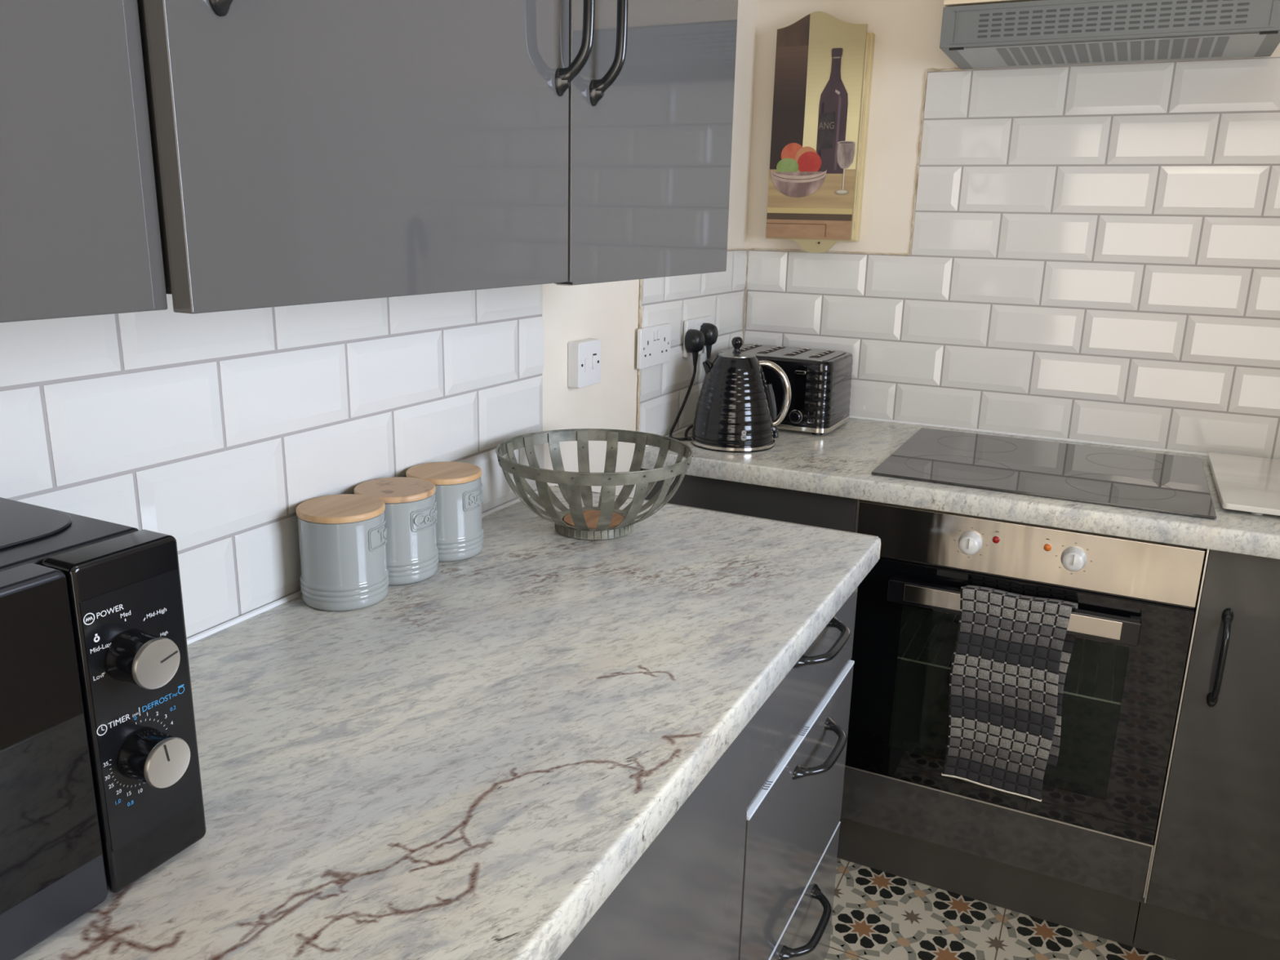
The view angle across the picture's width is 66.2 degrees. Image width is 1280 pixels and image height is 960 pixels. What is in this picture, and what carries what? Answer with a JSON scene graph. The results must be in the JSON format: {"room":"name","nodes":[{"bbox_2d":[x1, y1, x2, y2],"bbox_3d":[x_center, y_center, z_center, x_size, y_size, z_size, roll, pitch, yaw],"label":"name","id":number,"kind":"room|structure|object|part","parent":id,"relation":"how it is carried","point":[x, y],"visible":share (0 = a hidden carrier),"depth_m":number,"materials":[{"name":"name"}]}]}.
{"room":"kitchen","nodes":[
{"label":"kitchen","id":0,"kind":"room"},
{"bbox_2d":[542,0,758,497],"bbox_3d":[-0.705,-0.067,0.863,0.193,2.400,4.400,8,16,25],"label":"wall","id":1,"kind":"structure","parent":0,"point":[607,312],"depth_m":1.95,"materials":[{"name":"beige paint"}]},
{"bbox_2d":[0,0,167,323],"bbox_3d":[-0.565,-0.427,0.424,0.321,0.714,0.498,8,16,25],"label":"upper cabinet","id":2,"kind":"object","parent":1,"relation":"attached to","point":[80,236],"visible":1,"depth_m":0.59,"materials":[{"name":"grey"}]},
{"bbox_2d":[0,284,543,638],"bbox_3d":[-0.683,0.068,0.718,0.007,0.414,2.308,8,16,25],"label":"tile backsplash","id":3,"kind":"structure","parent":1,"relation":"attached to","point":[209,432],"depth_m":1.16,"materials":[{"name":"white tile"}]},
{"bbox_2d":[137,0,595,314],"bbox_3d":[-0.315,-0.530,0.847,0.381,0.718,0.500,8,16,25],"label":"upper cabinet","id":4,"kind":"object","parent":1,"relation":"attached to","point":[305,152],"visible":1,"depth_m":0.77,"materials":[{"name":"grey"}]},
{"bbox_3d":[-0.256,-0.396,0.613,0.041,0.193,0.018,8,16,25],"label":"handle","id":5,"kind":"part","parent":4,"relation":"part of","materials":[{"name":"black metal"}]},
{"bbox_3d":[-0.064,-0.490,0.989,0.041,0.193,0.018,8,16,25],"label":"handle","id":6,"kind":"part","parent":4,"relation":"part of","materials":[{"name":"black metal"}]},
{"bbox_2d":[568,337,600,388],"bbox_3d":[-0.102,-0.218,1.829,0.027,0.084,0.084,8,16,25],"label":"switch","id":7,"kind":"object","parent":1,"relation":"attached to","point":[584,355],"visible":1,"depth_m":1.81,"materials":[{"name":"white plastic"}]},
{"bbox_2d":[592,355,596,369],"bbox_3d":[-0.085,-0.221,1.837,0.002,0.026,0.014,8,16,25],"label":"rocker switch","id":8,"kind":"object","parent":7,"relation":"attached to","point":[594,357],"depth_m":1.83,"materials":[{"name":"white plastic"}]},
{"bbox_2d":[555,0,737,285],"bbox_3d":[-0.099,-0.636,1.270,0.382,0.720,0.474,8,16,25],"label":"upper cabinet","id":9,"kind":"object","parent":1,"relation":"attached to","point":[651,103],"visible":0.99,"depth_m":1.22,"materials":[{"name":"grey"}]},
{"bbox_3d":[-0.031,-0.504,1.052,0.041,0.193,0.018,8,16,25],"label":"handle","id":10,"kind":"part","parent":9,"relation":"part of","materials":[{"name":"black metal"}]},
{"bbox_2d":[636,323,671,369],"bbox_3d":[0.032,-0.286,2.092,0.012,0.084,0.150,8,16,25],"label":"double socket","id":11,"kind":"object","parent":1,"relation":"attached to","point":[654,342],"visible":1,"depth_m":2.08,"materials":[{"name":"white plastic"}]},
{"bbox_2d":[653,330,657,339],"bbox_3d":[0.033,-0.306,2.077,0.003,0.019,0.012,8,16,25],"label":"rocker switch","id":12,"kind":"object","parent":11,"relation":"attached to","point":[655,331],"depth_m":2.07,"materials":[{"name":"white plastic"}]},
{"bbox_2d":[657,329,660,338],"bbox_3d":[0.041,-0.310,2.091,0.003,0.019,0.012,8,16,25],"label":"rocker switch","id":13,"kind":"object","parent":11,"relation":"attached to","point":[658,331],"depth_m":2.09,"materials":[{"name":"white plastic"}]},
{"bbox_2d":[637,249,746,435],"bbox_3d":[0.135,-0.331,2.319,0.007,0.407,0.608,8,16,25],"label":"tile backsplash","id":14,"kind":"structure","parent":1,"relation":"attached to","point":[673,300],"depth_m":2.24,"materials":[{"name":"white tile"}]},
{"bbox_2d":[683,315,711,357],"bbox_3d":[0.137,-0.336,2.297,0.012,0.085,0.148,8,16,25],"label":"double socket","id":15,"kind":"object","parent":1,"relation":"attached to","point":[695,323],"visible":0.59,"depth_m":2.26,"materials":[{"name":"white plastic"}]},
{"bbox_2d":[186,415,1208,644],"bbox_3d":[0.565,0.297,0.768,2.253,0.008,3.203,8,16,25],"label":"trim","id":16,"kind":"structure","parent":1,"relation":"attached to","point":[215,629],"depth_m":2.17,"materials":[{"name":"white"}]},
{"bbox_2d":[636,67,985,431],"bbox_3d":[0.382,-0.499,2.151,0.548,0.821,0.624,8,16,25],"label":"trim","id":17,"kind":"structure","parent":1,"relation":"attached to","point":[640,308],"depth_m":2.30,"materials":[{"name":"white plastic"}]},
{"bbox_2d":[824,857,1174,959],"bbox_3d":[0.311,1.332,0.551,2.650,0.101,4.651,8,16,25],"label":"floor","id":18,"kind":"structure","parent":0,"point":[877,914],"depth_m":1.99,"materials":[{"name":"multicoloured tile"}]},
{"bbox_2d":[557,718,751,959],"bbox_3d":[-0.268,0.682,1.080,0.571,0.859,0.594,8,16,25],"label":"base cabinet","id":19,"kind":"object","parent":18,"relation":"on","point":[682,899],"visible":0.14,"depth_m":0.99,"materials":[{"name":"grey"}]},
{"bbox_2d":[13,485,880,959],"bbox_3d":[-0.331,0.286,0.811,0.602,0.041,1.987,8,16,25],"label":"countertop","id":20,"kind":"structure","parent":19,"relation":"on","point":[467,762],"depth_m":0.92,"materials":[{"name":"stone"}]},
{"bbox_2d":[0,497,205,959],"bbox_3d":[-0.547,0.190,0.584,0.322,0.252,0.453,8,16,25],"label":"microwave oven","id":21,"kind":"object","parent":20,"relation":"on","point":[100,783],"visible":1,"depth_m":0.65,"materials":[{"name":"black paint"}]},
{"bbox_3d":[-0.564,0.059,0.589,0.192,0.002,0.383,8,16,25],"label":"raised panel","id":22,"kind":"part","parent":21,"relation":"part of","materials":[{"name":"black paint"}]},
{"bbox_3d":[-0.446,0.198,0.489,0.001,0.201,0.362,8,16,25],"label":"door glass","id":23,"kind":"part","parent":21,"relation":"part of","materials":[{"name":"black glass"}]},
{"bbox_3d":[-0.463,0.213,0.499,0.034,0.244,0.370,8,16,25],"label":"microwave door","id":24,"kind":"part","parent":21,"relation":"part of","materials":[{"name":"black paint"}]},
{"bbox_3d":[-0.576,0.181,0.597,0.256,0.238,0.449,8,16,25],"label":"casing","id":25,"kind":"part","parent":21,"relation":"part of","materials":[{"name":"black paint"}]},
{"bbox_3d":[-0.362,0.163,0.697,0.034,0.244,0.080,8,16,25],"label":"control panel","id":26,"kind":"part","parent":21,"relation":"part of","materials":[{"name":"black plastic"}]},
{"bbox_2d":[295,493,389,611],"bbox_3d":[-0.373,0.090,1.236,0.108,0.121,0.108,8,16,25],"label":"canister","id":27,"kind":"object","parent":20,"relation":"on","point":[343,540],"visible":1,"depth_m":1.20,"materials":[{"name":"grey ceramic"}]},
{"bbox_3d":[-0.372,0.035,1.222,0.106,0.008,0.106,8,16,25],"label":"lid","id":28,"kind":"part","parent":27,"relation":"part of","materials":[{"name":"brown wood"}]},
{"bbox_2d":[353,476,438,585],"bbox_3d":[-0.328,0.068,1.325,0.108,0.121,0.108,8,16,25],"label":"canister","id":29,"kind":"object","parent":20,"relation":"on","point":[411,510],"visible":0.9,"depth_m":1.29,"materials":[{"name":"grey ceramic"}]},
{"bbox_3d":[-0.327,0.013,1.310,0.106,0.008,0.106,8,16,25],"label":"lid","id":30,"kind":"part","parent":29,"relation":"part of","materials":[{"name":"brown wood"}]},
{"bbox_2d":[405,461,484,561],"bbox_3d":[-0.281,0.044,1.417,0.108,0.121,0.108,8,16,25],"label":"canister","id":31,"kind":"object","parent":20,"relation":"on","point":[459,493],"visible":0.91,"depth_m":1.38,"materials":[{"name":"grey ceramic"}]},
{"bbox_3d":[-0.280,-0.010,1.402,0.106,0.008,0.106,8,16,25],"label":"lid","id":32,"kind":"part","parent":31,"relation":"part of","materials":[{"name":"brown wood"}]},
{"bbox_2d":[495,428,693,540],"bbox_3d":[-0.071,0.014,1.536,0.304,0.129,0.305,8,16,25],"label":"fruit bowl","id":33,"kind":"object","parent":20,"relation":"on","point":[606,521],"visible":1,"depth_m":1.52,"materials":[{"name":"metal"}]},
{"bbox_3d":[0.112,0.070,1.673,0.598,0.041,0.004,8,16,25],"label":"trim","id":34,"kind":"part","parent":20,"relation":"part of","materials":[{"name":"grey laminate"}]},
{"bbox_2d":[642,468,861,852],"bbox_3d":[0.336,0.354,2.382,0.474,0.859,0.579,8,16,25],"label":"base cabinet","id":35,"kind":"object","parent":18,"relation":"on","point":[825,511],"visible":0.02,"depth_m":2.01,"materials":[{"name":"grey"}]},
{"bbox_3d":[0.211,0.343,2.121,0.468,0.704,0.018,8,16,25],"label":"panel","id":36,"kind":"part","parent":35,"relation":"part of","materials":[{"name":"grey laminate"}]},
{"bbox_2d":[640,417,1279,559],"bbox_3d":[1.140,0.037,1.891,2.246,0.040,0.620,8,16,25],"label":"countertop","id":37,"kind":"structure","parent":35,"relation":"on","point":[841,462],"depth_m":1.88,"materials":[{"name":"stone"}]},
{"bbox_2d":[669,328,791,452],"bbox_3d":[0.195,-0.198,2.152,0.259,0.237,0.187,8,16,25],"label":"kettle","id":38,"kind":"object","parent":37,"relation":"on","point":[736,411],"visible":0.99,"depth_m":2.10,"materials":[{"name":"black metal"}]},
{"bbox_3d":[0.108,-0.175,2.217,0.052,0.157,0.115,8,16,25],"label":"cord","id":39,"kind":"part","parent":38,"relation":"part of","materials":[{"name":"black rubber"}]},
{"bbox_3d":[0.122,-0.111,2.232,0.031,0.025,0.095,8,16,25],"label":"spare cord","id":40,"kind":"part","parent":38,"relation":"part of","materials":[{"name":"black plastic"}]},
{"bbox_3d":[0.156,-0.242,2.139,0.038,0.041,0.032,8,16,25],"label":"spout","id":41,"kind":"part","parent":38,"relation":"part of","materials":[{"name":"black plastic"}]},
{"bbox_3d":[0.209,-0.272,2.126,0.080,0.006,0.080,8,16,25],"label":"lid","id":42,"kind":"part","parent":38,"relation":"part of","materials":[{"name":"silver metal"}]},
{"bbox_3d":[0.210,-0.292,2.120,0.025,0.036,0.025,8,16,25],"label":"lid knob","id":43,"kind":"part","parent":38,"relation":"part of","materials":[{"name":"black plastic"}]},
{"bbox_3d":[0.293,-0.186,2.143,0.074,0.149,0.023,2,15,3],"label":"handle","id":44,"kind":"part","parent":38,"relation":"part of","materials":[{"name":"silver metal"}]},
{"bbox_2d":[699,322,853,435],"bbox_3d":[0.332,-0.254,2.365,0.309,0.246,0.273,8,16,25],"label":"toaster","id":45,"kind":"object","parent":37,"relation":"on","point":[820,380],"visible":0.52,"depth_m":2.27,"materials":[{"name":"black plastic"}]},
{"bbox_3d":[0.347,-0.309,2.371,0.260,0.002,0.207,8,16,25],"label":"plate","id":46,"kind":"part","parent":45,"relation":"part of","materials":[{"name":"silver metal"}]},
{"bbox_3d":[0.367,-0.246,2.237,0.025,0.007,0.013,8,16,25],"label":"lever","id":47,"kind":"part","parent":45,"relation":"part of","materials":[{"name":"silver metal"}]},
{"bbox_2d":[871,427,1216,519],"bbox_3d":[0.832,-0.029,2.022,0.593,0.005,0.506,8,16,25],"label":"cooktop","id":48,"kind":"object","parent":37,"relation":"in","point":[1173,484],"visible":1,"depth_m":1.97,"materials":[{"name":"black glass"}]},
{"bbox_2d":[1207,452,1279,515],"bbox_3d":[1.304,0.025,1.838,0.400,0.017,0.462,8,16,25],"label":"cutting board","id":49,"kind":"object","parent":37,"relation":"on","point":[1244,483],"depth_m":1.87,"materials":[{"name":"plastic"}]},
{"bbox_2d":[737,586,857,959],"bbox_3d":[-0.008,0.567,1.543,0.613,0.859,0.485,8,16,25],"label":"drawer unit","id":50,"kind":"object","parent":18,"relation":"on","point":[799,734],"visible":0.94,"depth_m":1.36,"materials":[{"name":"grey"}]},
{"bbox_3d":[0.226,0.263,1.347,0.018,0.155,0.485,8,16,25],"label":"drawer","id":51,"kind":"part","parent":50,"relation":"part of","materials":[{"name":"grey laminate"}]},
{"bbox_3d":[0.216,0.747,1.474,0.022,0.250,0.485,8,16,25],"label":"drawer","id":52,"kind":"part","parent":50,"relation":"part of","materials":[{"name":"grey laminate"}]},
{"bbox_3d":[0.254,0.658,1.450,0.041,0.018,0.181,8,16,25],"label":"handle","id":53,"kind":"part","parent":50,"relation":"part of","materials":[{"name":"black metal"}]},
{"bbox_3d":[0.262,0.380,1.382,0.041,0.018,0.181,8,16,25],"label":"handle","id":54,"kind":"part","parent":50,"relation":"part of","materials":[{"name":"black metal"}]},
{"bbox_3d":[0.254,0.219,1.324,0.041,0.018,0.181,8,16,25],"label":"handle","id":55,"kind":"part","parent":50,"relation":"part of","materials":[{"name":"black metal"}]},
{"bbox_2d":[837,764,1154,946],"bbox_3d":[0.809,0.707,2.228,0.596,0.276,0.581,8,16,25],"label":"panel","id":56,"kind":"object","parent":18,"relation":"on","point":[1089,881],"visible":0.57,"depth_m":1.99,"materials":[{"name":"grey"}]},
{"bbox_2d":[844,499,1204,844],"bbox_3d":[0.800,0.304,2.085,0.594,0.573,0.582,8,16,25],"label":"oven","id":57,"kind":"object","parent":56,"relation":"on","point":[1131,623],"visible":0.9,"depth_m":1.86,"materials":[{"name":"black glass"}]},
{"bbox_3d":[0.614,0.120,1.829,0.043,0.043,0.027,8,16,25],"label":"control knob","id":58,"kind":"part","parent":57,"relation":"part of","materials":[{"name":"grey"}]},
{"bbox_2d":[941,585,1077,801],"bbox_3d":[0.689,0.401,1.845,0.206,0.398,0.043,8,16,25],"label":"tea towel","id":59,"kind":"object","parent":57,"relation":"hanging from","point":[1012,652],"visible":1,"depth_m":1.83,"materials":[{"name":"grey fabric"}]},
{"bbox_3d":[0.682,0.238,1.818,0.438,0.044,0.038,8,16,25],"label":"door handle","id":60,"kind":"part","parent":57,"relation":"part of","materials":[{"name":"silver metal"}]},
{"bbox_3d":[0.703,0.127,1.825,0.594,0.103,0.042,8,16,25],"label":"control panel","id":61,"kind":"part","parent":57,"relation":"part of","materials":[{"name":"silver metal"}]},
{"bbox_3d":[0.774,0.144,1.754,0.043,0.043,0.027,8,16,25],"label":"control knob","id":62,"kind":"part","parent":57,"relation":"part of","materials":[{"name":"grey metal"}]},
{"bbox_2d":[1133,548,1279,959],"bbox_3d":[1.343,0.509,1.882,0.601,0.859,0.621,8,16,25],"label":"base cabinet","id":63,"kind":"object","parent":18,"relation":"on","point":[1212,892],"visible":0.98,"depth_m":1.74,"materials":[{"name":"grey"}]},
{"bbox_3d":[0.993,0.312,1.678,0.018,0.185,0.041,8,16,25],"label":"handle","id":64,"kind":"part","parent":63,"relation":"part of","materials":[{"name":"black metal"}]},
{"bbox_2d":[742,0,1279,332],"bbox_3d":[1.416,-0.350,2.129,2.457,2.400,0.193,8,16,25],"label":"wall","id":65,"kind":"structure","parent":0,"point":[908,33],"depth_m":2.33,"materials":[{"name":"beige paint"}]},
{"bbox_2d":[765,11,875,253],"bbox_3d":[0.430,-0.828,2.364,0.222,0.545,0.063,8,16,25],"label":"painting","id":66,"kind":"object","parent":65,"relation":"attached to","point":[824,64],"visible":1,"depth_m":2.33,"materials":[{"name":"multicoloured wood"}]},
{"bbox_2d":[943,0,1039,6],"bbox_3d":[0.941,-1.179,1.889,0.600,0.497,0.269,8,16,25],"label":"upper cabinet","id":67,"kind":"object","parent":65,"relation":"attached to","point":[946,2],"visible":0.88,"depth_m":1.94,"materials":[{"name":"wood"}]},
{"bbox_2d":[939,0,1279,69],"bbox_3d":[0.934,-0.896,1.962,0.600,0.081,0.272,8,16,25],"label":"hood","id":68,"kind":"object","parent":67,"relation":"attached to","point":[1041,33],"visible":1,"depth_m":1.88,"materials":[{"name":"grey paint"}]},
{"bbox_3d":[0.935,-0.860,1.976,0.540,0.004,0.252,8,16,25],"label":"underside panel","id":69,"kind":"part","parent":68,"relation":"part of","materials":[{"name":"grey metal"}]},
{"bbox_2d":[743,57,1279,459],"bbox_3d":[1.287,-0.447,2.055,2.250,0.818,0.007,8,16,25],"label":"tile backsplash","id":70,"kind":"structure","parent":65,"relation":"attached to","point":[1095,256],"depth_m":2.19,"materials":[{"name":"white tile"}]}
]}

